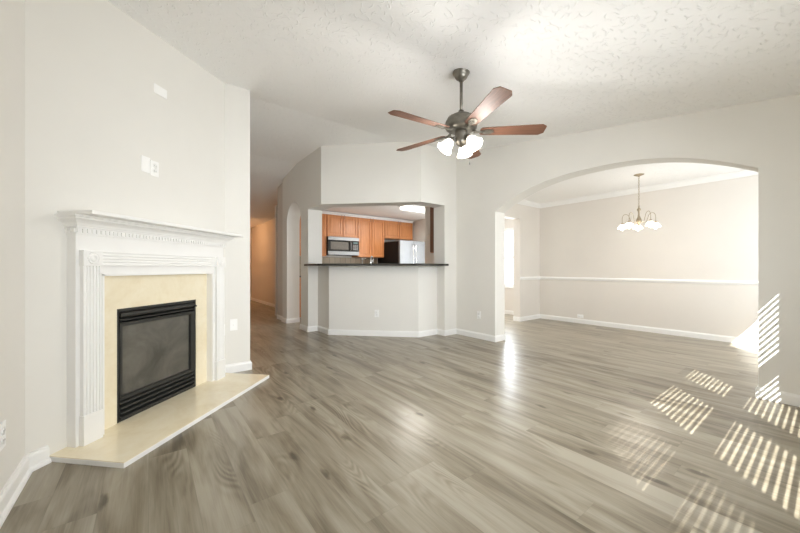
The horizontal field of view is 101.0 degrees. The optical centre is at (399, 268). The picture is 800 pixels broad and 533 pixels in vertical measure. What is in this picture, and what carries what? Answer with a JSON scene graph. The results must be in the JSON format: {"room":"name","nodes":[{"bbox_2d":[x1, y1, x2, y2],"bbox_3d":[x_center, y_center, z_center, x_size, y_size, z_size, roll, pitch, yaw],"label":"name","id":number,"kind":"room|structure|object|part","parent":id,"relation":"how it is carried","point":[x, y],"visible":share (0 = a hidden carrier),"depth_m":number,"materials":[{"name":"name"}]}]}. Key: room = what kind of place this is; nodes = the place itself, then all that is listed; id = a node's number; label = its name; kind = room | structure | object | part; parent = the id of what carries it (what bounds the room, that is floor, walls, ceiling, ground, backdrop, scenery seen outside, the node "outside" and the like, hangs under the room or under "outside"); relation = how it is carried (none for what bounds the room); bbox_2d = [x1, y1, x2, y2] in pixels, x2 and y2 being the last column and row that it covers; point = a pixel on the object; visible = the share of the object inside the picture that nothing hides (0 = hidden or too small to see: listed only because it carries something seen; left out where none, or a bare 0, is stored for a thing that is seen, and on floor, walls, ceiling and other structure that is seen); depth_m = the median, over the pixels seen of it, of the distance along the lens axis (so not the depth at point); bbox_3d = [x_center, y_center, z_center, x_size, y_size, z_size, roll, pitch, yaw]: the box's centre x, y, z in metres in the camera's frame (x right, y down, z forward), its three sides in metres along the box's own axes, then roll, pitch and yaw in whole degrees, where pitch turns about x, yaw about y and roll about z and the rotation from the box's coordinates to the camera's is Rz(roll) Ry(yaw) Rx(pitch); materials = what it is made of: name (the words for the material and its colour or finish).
{"room":"living room","nodes":[
{"label":"living room","id":0,"kind":"room"},
{"bbox_2d":[0,0,24,491],"bbox_3d":[-1.082,-0.355,0.471,0.120,2.850,3.220,0,0,-37],"label":"wall","id":1,"kind":"structure","parent":0,"point":[12,12],"depth_m":1.57,"materials":[{"name":"paint"}]},
{"bbox_2d":[0,420,5,451],"bbox_3d":[-1.748,0.735,1.453,0.009,0.115,0.070,0,0,-37],"label":"outlet plate","id":2,"kind":"object","parent":1,"relation":"attached to","point":[3,424],"visible":1,"depth_m":1.45,"materials":[{"name":"plastic"}]},
{"bbox_2d":[0,445,51,527],"bbox_3d":[-1.033,1.023,0.581,0.090,0.094,3.096,0,0,-37],"label":"baseboard","id":3,"kind":"structure","parent":1,"relation":"attached to","point":[32,461],"depth_m":1.61,"materials":[{"name":"white wood"}]},
{"bbox_2d":[25,0,224,454],"bbox_3d":[-1.923,-0.455,2.530,0.136,3.050,1.668,0,0,8],"label":"wall","id":4,"kind":"structure","parent":0,"point":[93,108],"depth_m":2.05,"materials":[{"name":"paint"}]},
{"bbox_2d":[141,155,149,172],"bbox_3d":[-1.879,-0.770,2.439,0.007,0.115,0.070,0,0,9],"label":"cable plate","id":5,"kind":"object","parent":4,"relation":"attached to","point":[145,161],"visible":1,"depth_m":2.44,"materials":[{"name":"plastic"}]},
{"bbox_2d":[150,160,158,177],"bbox_3d":[-1.870,-0.760,2.515,0.009,0.115,0.070,0,0,9],"label":"outlet plate","id":6,"kind":"object","parent":4,"relation":"attached to","point":[154,166],"visible":1,"depth_m":2.51,"materials":[{"name":"plastic"}]},
{"bbox_2d":[154,83,166,98],"bbox_3d":[-1.864,-1.380,2.570,0.007,0.070,0.115,0,0,9],"label":"blank plate","id":7,"kind":"object","parent":4,"relation":"attached to","point":[158,90],"visible":1,"depth_m":2.57,"materials":[{"name":"plastic"}]},
{"bbox_2d":[225,83,249,364],"bbox_3d":[-4.186,-0.470,6.708,0.240,3.080,8.255,0,0,-37],"label":"wall","id":8,"kind":"structure","parent":0,"point":[237,99],"depth_m":3.42,"materials":[{"name":"paint"}]},
{"bbox_2d":[230,319,236,330],"bbox_3d":[-1.710,0.580,3.395,0.070,0.115,0.016,0,0,-37],"label":"switch plate","id":9,"kind":"object","parent":8,"relation":"attached to","point":[233,322],"visible":1,"depth_m":3.39,"materials":[{"name":"plastic"}]},
{"bbox_2d":[225,360,251,372],"bbox_3d":[-1.937,1.025,3.742,0.289,0.090,0.900,0,0,-37],"label":"baseboard","id":10,"kind":"structure","parent":8,"relation":"attached to","point":[242,366],"depth_m":3.42,"materials":[{"name":"white wood"}]},
{"bbox_2d":[250,228,250,297],"bbox_3d":[-5.809,-0.230,10.723,2.045,2.600,0.100,0,0,-37],"label":"wall","id":11,"kind":"structure","parent":0,"point":[250,228],"depth_m":11.21,"materials":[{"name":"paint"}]},
{"bbox_2d":[251,182,282,315],"bbox_3d":[-3.433,-0.420,9.118,0.686,2.980,5.332,0,0,-30],"label":"wall","id":12,"kind":"structure","parent":0,"point":[262,235],"depth_m":9.66,"materials":[{"name":"paint"}]},
{"bbox_2d":[250,297,282,319],"bbox_3d":[-3.526,1.025,9.061,0.501,0.090,5.294,0,0,-30],"label":"baseboard","id":13,"kind":"structure","parent":12,"relation":"attached to","point":[279,317],"depth_m":9.69,"materials":[{"name":"wood"}]},
{"bbox_2d":[281,317,299,323],"bbox_3d":[-2.191,1.025,6.609,0.266,0.090,0.302,0,0,-37],"label":"baseboard","id":14,"kind":"structure","parent":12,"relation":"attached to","point":[291,320],"depth_m":6.50,"materials":[{"name":"white wood"}]},
{"bbox_2d":[283,156,321,325],"bbox_3d":[-1.861,-0.450,6.188,0.250,3.040,1.340,0,0,-37],"label":"wall","id":15,"kind":"structure","parent":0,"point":[295,183],"depth_m":5.82,"materials":[{"name":"paint"}]},
{"bbox_2d":[275,205,398,315],"bbox_3d":[-1.285,-0.180,8.701,3.900,2.500,0.100,0,0,-37],"label":"wall","id":16,"kind":"structure","parent":0,"point":[276,206],"depth_m":7.50,"materials":[{"name":"paint"}]},
{"bbox_2d":[300,211,326,256],"bbox_3d":[-2.219,-0.825,7.697,0.958,1.070,0.364,0,0,-37],"label":"upper cabinet","id":17,"kind":"object","parent":16,"relation":"attached to","point":[324,213],"visible":0.21,"depth_m":7.83,"materials":[{"name":"brown wood"}]},
{"bbox_3d":[-2.323,-0.792,7.438,0.455,0.975,0.020,0,0,-37],"label":"door","id":18,"kind":"part","parent":17,"relation":"part of","materials":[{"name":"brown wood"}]},
{"bbox_3d":[-1.941,-0.792,7.728,0.455,0.975,0.020,0,0,-37],"label":"door","id":19,"kind":"part","parent":17,"relation":"part of","materials":[{"name":"brown wood"}]},
{"bbox_2d":[300,256,376,274],"bbox_3d":[-1.681,-0.065,8.329,2.620,0.447,0.010,0,0,-37],"label":"backsplash","id":20,"kind":"structure","parent":16,"relation":"attached to","point":[325,260],"depth_m":8.51,"materials":[{"name":"beige tile"}]},
{"bbox_2d":[326,211,357,237],"bbox_3d":[-1.498,-1.065,8.245,0.849,0.590,0.364,0,0,-37],"label":"upper cabinet","id":21,"kind":"object","parent":16,"relation":"attached to","point":[337,224],"visible":0.96,"depth_m":8.10,"materials":[{"name":"brown wood"}]},
{"bbox_3d":[-1.580,-1.032,8.003,0.400,0.495,0.020,0,0,-37],"label":"door","id":22,"kind":"part","parent":21,"relation":"part of","materials":[{"name":"brown wood"}]},
{"bbox_2d":[326,236,358,255],"bbox_3d":[-1.475,-0.548,8.217,0.839,0.436,0.437,0,0,-37],"label":"microwave","id":23,"kind":"object","parent":21,"relation":"attached to","point":[338,246],"visible":0.97,"depth_m":8.04,"materials":[{"name":"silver metal"}]},
{"bbox_3d":[-1.454,-0.551,8.016,0.629,0.263,0.023,0,0,-37],"label":"door","id":24,"kind":"part","parent":23,"relation":"part of","materials":[{"name":"black glass"}]},
{"bbox_3d":[-1.371,-0.726,8.080,0.839,0.081,0.021,0,0,-37],"label":"vent panel","id":25,"kind":"part","parent":23,"relation":"part of","materials":[{"name":"silver metal"}]},
{"bbox_3d":[-1.119,-0.551,8.271,0.206,0.263,0.023,0,0,-37],"label":"control panel","id":26,"kind":"part","parent":23,"relation":"part of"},
{"bbox_3d":[-1.403,-1.330,8.121,0.849,0.060,0.050,0,0,-37],"label":"crown","id":27,"kind":"part","parent":21,"relation":"part of","materials":[{"name":"white wood"}]},
{"bbox_3d":[-1.243,-1.032,8.260,0.400,0.495,0.020,0,0,-37],"label":"door","id":28,"kind":"part","parent":21,"relation":"part of","materials":[{"name":"brown wood"}]},
{"bbox_2d":[352,215,384,257],"bbox_3d":[-0.832,-0.825,8.753,0.822,1.070,0.364,0,0,-37],"label":"upper cabinet","id":29,"kind":"object","parent":16,"relation":"attached to","point":[370,228],"visible":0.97,"depth_m":8.64,"materials":[{"name":"brown wood"}]},
{"bbox_3d":[-0.909,-0.792,8.515,0.387,0.975,0.020,0,0,-37],"label":"door","id":30,"kind":"part","parent":29,"relation":"part of","materials":[{"name":"brown wood"}]},
{"bbox_3d":[-0.737,-1.330,8.628,0.822,0.060,0.050,0,0,-37],"label":"crown","id":31,"kind":"part","parent":29,"relation":"part of","materials":[{"name":"wood"}]},
{"bbox_3d":[-0.582,-0.792,8.764,0.387,0.975,0.020,0,0,-37],"label":"door","id":32,"kind":"part","parent":29,"relation":"part of","materials":[{"name":"brown wood"}]},
{"bbox_2d":[384,218,413,240],"bbox_3d":[-0.112,-1.087,9.302,0.984,0.545,0.364,0,0,-37],"label":"upper cabinet","id":33,"kind":"object","parent":16,"relation":"attached to","point":[400,229],"visible":0.95,"depth_m":9.16,"materials":[{"name":"brown wood"}]},
{"bbox_3d":[-0.221,-1.055,9.039,0.468,0.450,0.020,0,0,-37],"label":"door","id":34,"kind":"part","parent":33,"relation":"part of","materials":[{"name":"brown wood"}]},
{"bbox_3d":[-0.017,-1.330,9.177,0.984,0.060,0.050,0,0,-37],"label":"crown","id":35,"kind":"part","parent":33,"relation":"part of","materials":[{"name":"wood"}]},
{"bbox_3d":[0.171,-1.055,9.337,0.468,0.450,0.020,0,0,-37],"label":"door","id":36,"kind":"part","parent":33,"relation":"part of","materials":[{"name":"brown wood"}]},
{"bbox_2d":[318,266,436,330],"bbox_3d":[-0.421,0.514,5.424,2.042,1.112,0.392,0,0,9],"label":"wall","id":37,"kind":"structure","parent":0,"point":[405,297],"depth_m":5.25,"materials":[{"name":"paint"}]},
{"bbox_2d":[300,324,328,334],"bbox_3d":[-1.434,1.025,5.615,0.266,0.090,0.791,0,0,-37],"label":"baseboard","id":38,"kind":"structure","parent":37,"relation":"attached to","point":[302,327],"depth_m":5.59,"materials":[{"name":"white wood"}]},
{"bbox_2d":[304,263,448,265],"bbox_3d":[-0.428,-0.059,5.317,2.399,0.032,0.707,0,0,9],"label":"countertop","id":39,"kind":"structure","parent":37,"relation":"on","point":[387,264],"depth_m":4.98,"materials":[{"name":"stone"}]},
{"bbox_2d":[329,328,455,336],"bbox_3d":[-0.104,1.025,5.242,2.086,0.090,0.264,0,0,-2],"label":"baseboard","id":40,"kind":"structure","parent":37,"relation":"attached to","point":[331,331],"depth_m":5.24,"materials":[{"name":"white wood"}]},
{"bbox_2d":[308,142,455,210],"bbox_3d":[-0.324,-1.486,5.328,2.482,0.967,0.688,0,0,3],"label":"wall header","id":41,"kind":"structure","parent":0,"point":[371,174],"depth_m":5.08,"materials":[{"name":"paint"}]},
{"bbox_2d":[0,300,799,532],"bbox_3d":[-1.058,1.130,6.422,7.900,0.120,13.100,0,0,-37],"label":"floor","id":42,"kind":"structure","parent":0,"point":[552,426],"depth_m":2.01,"materials":[{"name":"grey wood"}]},
{"bbox_2d":[50,210,268,467],"bbox_3d":[-1.787,0.371,2.554,0.824,1.398,1.478,0,0,8],"label":"fireplace","id":43,"kind":"object","parent":42,"relation":"on","point":[146,361],"visible":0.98,"depth_m":2.30,"materials":[{"name":"white wood"}]},
{"bbox_3d":[-1.801,-0.274,2.554,0.171,0.064,1.420,0,0,8],"label":"cornice","id":44,"kind":"part","parent":43,"relation":"part of","materials":[{"name":"white wood"}]},
{"bbox_3d":[-1.840,0.420,2.560,0.091,1.240,1.290,0,0,8],"label":"surround frame","id":45,"kind":"part","parent":43,"relation":"part of","materials":[{"name":"white wood"}]},
{"bbox_2d":[57,210,243,236],"bbox_3d":[-1.755,-0.317,2.557,0.261,0.022,1.407,0,0,8],"label":"mantel shelf","id":46,"kind":"object","parent":43,"relation":"attached to","point":[85,214],"depth_m":2.19,"materials":[{"name":"white wood"}]},
{"bbox_3d":[-1.869,0.632,2.552,0.006,0.479,0.611,0,0,8],"label":"fire glass","id":47,"kind":"part","parent":43,"relation":"part of","materials":[{"name":"grey glass"}]},
{"bbox_3d":[-1.863,0.632,2.563,0.032,0.525,0.670,0,0,8],"label":"door frame","id":48,"kind":"part","parent":43,"relation":"part of","materials":[{"name":"black metal"}]},
{"bbox_2d":[300,277,300,316],"bbox_3d":[-2.133,0.632,7.584,0.958,0.875,0.648,0,0,-37],"label":"base cabinet","id":49,"kind":"object","parent":42,"relation":"on","point":[300,277],"visible":0.02,"depth_m":7.19,"materials":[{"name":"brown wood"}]},
{"bbox_2d":[378,240,424,263],"bbox_3d":[0.060,0.177,8.939,0.870,1.785,1.091,0,0,-37],"label":"refrigerator","id":50,"kind":"object","parent":42,"relation":"on","point":[401,251],"visible":0.33,"depth_m":8.54,"materials":[{"name":"metal"}]},
{"bbox_3d":[0.154,-0.182,8.455,0.432,1.065,0.065,0,0,-37],"label":"door","id":51,"kind":"part","parent":50,"relation":"part of","materials":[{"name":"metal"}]},
{"bbox_3d":[0.502,-0.182,8.720,0.432,1.065,0.065,0,0,-37],"label":"door","id":52,"kind":"part","parent":50,"relation":"part of","materials":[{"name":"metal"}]},
{"bbox_2d":[409,219,424,241],"bbox_3d":[0.703,-0.180,9.655,0.620,2.500,0.789,0,0,-37],"label":"wall","id":53,"kind":"structure","parent":0,"point":[418,225],"depth_m":9.34,"materials":[{"name":"paint"}]},
{"bbox_2d":[425,206,433,263],"bbox_3d":[0.767,-0.180,6.078,0.094,2.500,0.820,0,0,-37],"label":"wall","id":54,"kind":"structure","parent":0,"point":[429,257],"depth_m":6.32,"materials":[{"name":"paint"}]},
{"bbox_2d":[430,207,433,252],"bbox_3d":[0.737,-0.785,5.782,0.310,1.020,0.295,0,0,-37],"label":"upper cabinet","id":55,"kind":"object","parent":54,"relation":"attached to","point":[431,208],"visible":0.2,"depth_m":5.77,"materials":[{"name":"brown wood"}]},
{"bbox_2d":[434,205,455,329],"bbox_3d":[0.741,0.034,5.429,0.269,2.073,0.250,0,0,-37],"label":"wall","id":56,"kind":"structure","parent":0,"point":[444,216],"depth_m":5.33,"materials":[{"name":"paint"}]},
{"bbox_2d":[108,0,799,227],"bbox_3d":[-2.157,-1.639,5.661,4.830,0.790,12.780,0,0,-37],"label":"ceiling","id":57,"kind":"structure","parent":0,"point":[316,73],"depth_m":2.47,"materials":[{"name":"white paint"}]},
{"bbox_2d":[388,68,546,164],"bbox_3d":[0.462,-1.236,2.685,1.258,0.773,1.283,0,0,-37],"label":"ceiling fan","id":58,"kind":"object","parent":57,"relation":"hanging from","point":[460,124],"visible":1,"depth_m":2.63,"materials":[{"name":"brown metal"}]},
{"bbox_3d":[0.153,-1.115,2.479,0.515,0.006,0.136,0,12,-32],"label":"blade","id":59,"kind":"part","parent":58,"relation":"part of","materials":[{"name":"brown wood"}]},
{"bbox_3d":[0.189,-1.115,2.957,0.515,0.006,0.136,0,12,40],"label":"blade","id":60,"kind":"part","parent":58,"relation":"part of","materials":[{"name":"brown wood"}]},
{"bbox_3d":[0.363,-0.990,2.672,0.125,0.128,0.122,0,0,31],"label":"lamp shade","id":61,"kind":"part","parent":58,"relation":"part of","materials":[{"name":"white glass"}]},
{"bbox_3d":[0.554,-0.990,2.821,0.122,0.128,0.125,0,0,-17],"label":"lamp shade","id":62,"kind":"part","parent":58,"relation":"part of","materials":[{"name":"white glass"}]},
{"bbox_3d":[0.654,-1.115,3.071,0.136,0.006,0.515,-13,-5,22],"label":"blade","id":63,"kind":"part","parent":58,"relation":"part of","materials":[{"name":"brown wood"}]},
{"bbox_3d":[0.587,-0.990,2.586,0.122,0.128,0.125,0,0,1],"label":"lamp shade","id":64,"kind":"part","parent":58,"relation":"part of","materials":[{"name":"white glass"}]},
{"bbox_3d":[0.597,-1.115,2.298,0.136,0.006,0.515,12,-3,-13],"label":"blade","id":65,"kind":"part","parent":58,"relation":"part of","materials":[{"name":"brown wood"}]},
{"bbox_3d":[0.906,-1.115,2.664,0.515,0.006,0.136,0,-12,4],"label":"blade","id":66,"kind":"part","parent":58,"relation":"part of","materials":[{"name":"brown wood"}]},
{"bbox_2d":[277,162,744,220],"bbox_3d":[1.456,-1.430,5.647,4.480,0.100,8.380,0,0,-37],"label":"ceiling","id":67,"kind":"structure","parent":0,"point":[622,178],"depth_m":5.29,"materials":[{"name":"white paint"}]},
{"bbox_2d":[398,205,424,212],"bbox_3d":[0.400,-1.342,7.495,0.880,0.074,0.280,0,0,-37],"label":"ceiling light","id":68,"kind":"object","parent":67,"relation":"attached to","point":[403,207],"visible":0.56,"depth_m":7.31,"materials":[{"name":"white"}]},
{"bbox_3d":[0.400,-1.370,7.495,0.880,0.020,0.280,0,0,-37],"label":"frame","id":69,"kind":"part","parent":68,"relation":"part of","materials":[{"name":"white plastic"}]},
{"bbox_2d":[617,173,660,230],"bbox_3d":[3.497,-0.976,4.864,0.549,0.808,0.530,0,0,-37],"label":"chandelier","id":70,"kind":"object","parent":67,"relation":"hanging from","point":[652,224],"visible":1,"depth_m":4.82,"materials":[{"name":"white glass"}]},
{"bbox_3d":[3.376,-0.636,5.012,0.130,0.068,0.130,0,0,-39],"label":"lamp shade","id":71,"kind":"part","parent":70,"relation":"part of","materials":[{"name":"white glass"}]},
{"bbox_3d":[3.313,-0.636,4.772,0.130,0.068,0.130,0,0,-21],"label":"lamp shade","id":72,"kind":"part","parent":70,"relation":"part of","materials":[{"name":"white glass"}]},
{"bbox_3d":[3.624,-0.636,5.027,0.130,0.068,0.130,0,0,33],"label":"lamp shade","id":73,"kind":"part","parent":70,"relation":"part of","materials":[{"name":"white glass"}]},
{"bbox_3d":[3.522,-0.636,4.637,0.130,0.068,0.130,0,0,-3],"label":"lamp shade","id":74,"kind":"part","parent":70,"relation":"part of","materials":[{"name":"white glass"}]},
{"bbox_2d":[505,204,539,316],"bbox_3d":[1.989,-0.180,6.424,2.459,2.500,0.150,0,0,-37],"label":"wall","id":75,"kind":"structure","parent":0,"point":[526,219],"depth_m":6.80,"materials":[{"name":"paint"}]},
{"bbox_2d":[456,94,799,394],"bbox_3d":[2.251,-0.447,3.861,0.230,3.035,4.575,0,0,-37],"label":"wall","id":76,"kind":"structure","parent":0,"point":[762,137],"depth_m":3.18,"materials":[{"name":"paint"}]},
{"bbox_2d":[477,311,480,318],"bbox_3d":[1.203,0.710,5.038,0.009,0.115,0.070,0,0,-37],"label":"outlet plate","id":77,"kind":"object","parent":76,"relation":"attached to","point":[478,312],"visible":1,"depth_m":5.03,"materials":[{"name":"plastic"}]},
{"bbox_2d":[456,328,505,341],"bbox_3d":[1.245,1.025,5.168,0.246,0.090,0.776,0,0,-37],"label":"baseboard","id":78,"kind":"structure","parent":76,"relation":"attached to","point":[502,337],"depth_m":4.98,"materials":[{"name":"white wood"}]},
{"bbox_2d":[755,386,799,406],"bbox_3d":[3.300,1.025,2.470,0.246,0.090,0.851,0,0,-37],"label":"baseboard","id":79,"kind":"structure","parent":76,"relation":"attached to","point":[761,393],"depth_m":2.64,"materials":[{"name":"white wood"}]},
{"bbox_2d":[505,175,757,338],"bbox_3d":[3.466,-0.180,6.613,0.120,2.500,7.480,0,0,-37],"label":"wall","id":80,"kind":"structure","parent":0,"point":[707,231],"depth_m":5.42,"materials":[{"name":"paint"}]},
{"bbox_2d":[505,227,513,287],"bbox_3d":[2.420,-0.247,7.953,0.140,1.405,0.980,0,0,-37],"label":"window","id":81,"kind":"structure","parent":80,"relation":"in","point":[506,229],"depth_m":7.75,"materials":[{"name":"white glass"}]},
{"bbox_3d":[2.432,0.073,7.963,0.030,0.674,0.880,0,0,-37],"label":"sash","id":82,"kind":"part","parent":81,"relation":"part of","materials":[{"name":"white"}]},
{"bbox_2d":[505,310,757,345],"bbox_3d":[2.854,1.025,6.694,0.756,0.090,8.110,0,0,-37],"label":"baseboard","id":83,"kind":"structure","parent":80,"relation":"attached to","point":[748,341],"depth_m":5.57,"materials":[{"name":"white wood"}]},
{"bbox_2d":[517,170,757,207],"bbox_3d":[3.334,-1.337,4.658,2.460,0.085,4.290,0,0,-37],"label":"trim","id":84,"kind":"structure","parent":80,"relation":"attached to","point":[738,174],"depth_m":5.52,"materials":[{"name":"white wood"}]},
{"bbox_2d":[520,276,757,284],"bbox_3d":[4.018,0.203,5.179,0.740,0.065,4.290,0,0,-37],"label":"trim","id":85,"kind":"structure","parent":80,"relation":"attached to","point":[687,281],"depth_m":5.50,"materials":[{"name":"white wood"}]}
]}

